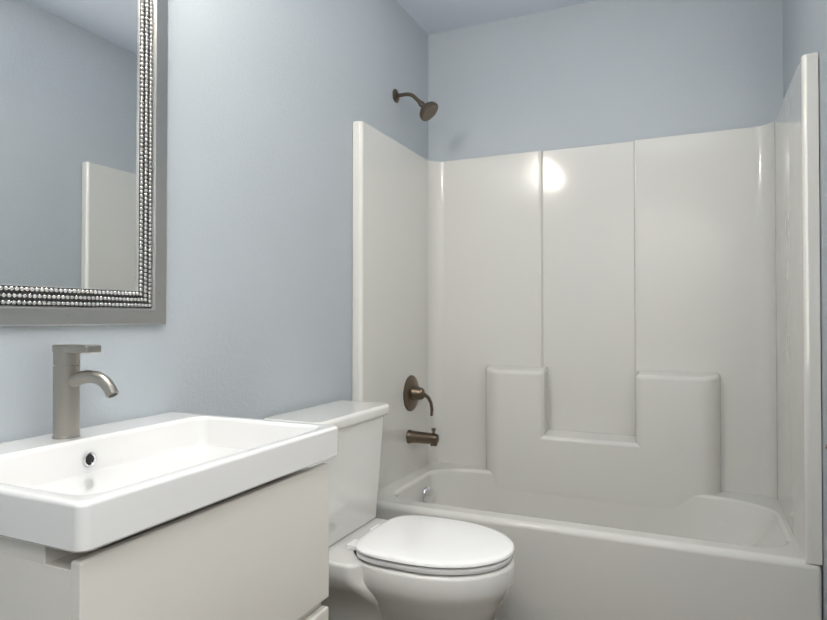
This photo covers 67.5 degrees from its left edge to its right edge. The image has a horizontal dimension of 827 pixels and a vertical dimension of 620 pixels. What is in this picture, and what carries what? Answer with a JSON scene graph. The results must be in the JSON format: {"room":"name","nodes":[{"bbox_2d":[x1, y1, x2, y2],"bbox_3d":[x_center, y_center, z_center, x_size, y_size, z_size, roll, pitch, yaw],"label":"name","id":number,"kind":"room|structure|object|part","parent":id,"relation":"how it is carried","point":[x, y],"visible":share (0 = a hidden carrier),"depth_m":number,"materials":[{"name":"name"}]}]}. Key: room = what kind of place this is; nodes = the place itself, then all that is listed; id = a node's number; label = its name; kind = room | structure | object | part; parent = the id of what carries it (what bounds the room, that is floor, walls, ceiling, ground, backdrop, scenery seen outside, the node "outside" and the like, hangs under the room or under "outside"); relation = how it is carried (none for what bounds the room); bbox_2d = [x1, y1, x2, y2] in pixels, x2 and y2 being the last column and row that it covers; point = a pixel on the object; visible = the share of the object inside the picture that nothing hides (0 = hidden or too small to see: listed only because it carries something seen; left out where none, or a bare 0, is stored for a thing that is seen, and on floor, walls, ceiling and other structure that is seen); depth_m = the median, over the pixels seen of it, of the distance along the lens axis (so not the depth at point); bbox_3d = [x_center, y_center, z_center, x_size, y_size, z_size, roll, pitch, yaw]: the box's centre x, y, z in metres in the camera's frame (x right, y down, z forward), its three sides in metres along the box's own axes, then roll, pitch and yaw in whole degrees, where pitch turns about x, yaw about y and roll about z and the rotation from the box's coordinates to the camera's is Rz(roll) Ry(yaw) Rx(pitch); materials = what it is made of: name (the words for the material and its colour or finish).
{"room":"bathroom","nodes":[
{"label":"bathroom","id":0,"kind":"room"},
{"bbox_2d":[0,0,427,442],"bbox_3d":[-0.649,-0.143,1.581,0.100,2.490,3.500,0,-1,24],"label":"wall","id":1,"kind":"structure","parent":0,"point":[269,102],"depth_m":1.84,"materials":[{"name":"paint"}]},
{"bbox_2d":[0,0,167,325],"bbox_3d":[-0.735,-0.435,1.243,0.024,0.934,0.606,0,-1,24],"label":"mirror","id":2,"kind":"object","parent":1,"relation":"attached to","point":[83,155],"visible":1,"depth_m":1.32,"materials":[{"name":"silver metal"}]},
{"bbox_2d":[393,89,437,120],"bbox_3d":[0.011,-0.897,2.692,0.199,0.158,0.094,0,-1,24],"label":"shower head","id":3,"kind":"object","parent":1,"relation":"attached to","point":[428,110],"visible":1,"depth_m":2.67},
{"bbox_2d":[396,0,597,34],"bbox_3d":[0.091,-1.442,1.264,1.724,0.100,3.500,0,-1,24],"label":"ceiling","id":4,"kind":"structure","parent":0,"point":[429,17],"depth_m":2.83,"materials":[{"name":"paint"}]},
{"bbox_2d":[428,0,782,161],"bbox_3d":[0.789,-0.127,2.797,1.524,2.490,0.100,0,-1,24],"label":"wall","id":5,"kind":"structure","parent":0,"point":[599,72],"depth_m":2.73,"materials":[{"name":"paint"}]},
{"bbox_2d":[783,0,826,619],"bbox_3d":[0.831,-0.151,0.914,0.100,2.490,3.500,0,-1,24],"label":"wall","id":6,"kind":"structure","parent":0,"point":[804,27],"depth_m":1.75,"materials":[{"name":"paint"}]},
{"bbox_3d":[0.091,1.148,1.231,1.724,0.100,3.500,0,-1,24],"label":"floor","id":7,"kind":"structure","parent":0,"visible":0},
{"bbox_2d":[0,344,337,619],"bbox_3d":[-0.510,0.582,1.159,0.487,1.029,0.628,0,-1,24],"label":"bathroom vanity","id":8,"kind":"object","parent":7,"relation":"on","point":[177,516],"visible":1,"depth_m":1.07,"materials":[{"name":"white ceramic"}]},
{"bbox_2d":[52,344,118,438],"bbox_3d":[-0.631,0.158,1.194,0.162,0.181,0.049,0,-1,24],"label":"faucet","id":9,"kind":"object","parent":8,"relation":"on","point":[68,377],"depth_m":1.20,"materials":[{"name":"silver metal"}]},
{"bbox_2d":[0,412,337,552],"bbox_3d":[-0.510,0.300,1.163,0.487,0.102,0.628,0,-1,24],"label":"sink","id":10,"kind":"object","parent":8,"relation":"in","point":[159,483],"depth_m":1.09,"materials":[{"name":"white ceramic"}]},
{"bbox_2d":[264,400,514,619],"bbox_3d":[-0.047,0.715,1.902,0.724,0.783,0.464,0,-1,24],"label":"toilet","id":11,"kind":"object","parent":7,"relation":"on","point":[413,567],"visible":0.83,"depth_m":1.79,"materials":[{"name":"white ceramic"}]},
{"bbox_3d":[-0.268,0.344,2.006,0.217,0.038,0.464,0,-1,24],"label":"tank lid","id":12,"kind":"part","parent":11,"relation":"part of","materials":[{"name":"white ceramic"}]},
{"bbox_3d":[-0.270,0.543,2.005,0.192,0.358,0.436,0,-1,24],"label":"tank","id":13,"kind":"part","parent":11,"relation":"part of","materials":[{"name":"white ceramic"}]},
{"bbox_3d":[0.059,0.698,1.854,0.488,0.043,0.379,0,-1,24],"label":"seat","id":14,"kind":"part","parent":11,"relation":"part of","materials":[{"name":"white plastic"}]},
{"bbox_2d":[352,52,821,619],"bbox_3d":[0.613,0.194,2.402,1.518,1.838,0.753,0,-1,24],"label":"shower","id":15,"kind":"object","parent":7,"relation":"on","point":[590,376],"visible":0.88,"depth_m":2.53,"materials":[{"name":"grey plastic"}]},
{"bbox_3d":[0.034,0.380,2.742,0.100,0.178,0.160,0,-1,24],"label":"valve trim","id":16,"kind":"part","parent":15,"relation":"part of","materials":[{"name":"brown metal"}]},
{"bbox_3d":[0.044,0.553,2.713,0.140,0.077,0.062,0,-1,24],"label":"spout","id":17,"kind":"part","parent":15,"relation":"part of","materials":[{"name":"brown metal"}]}
]}

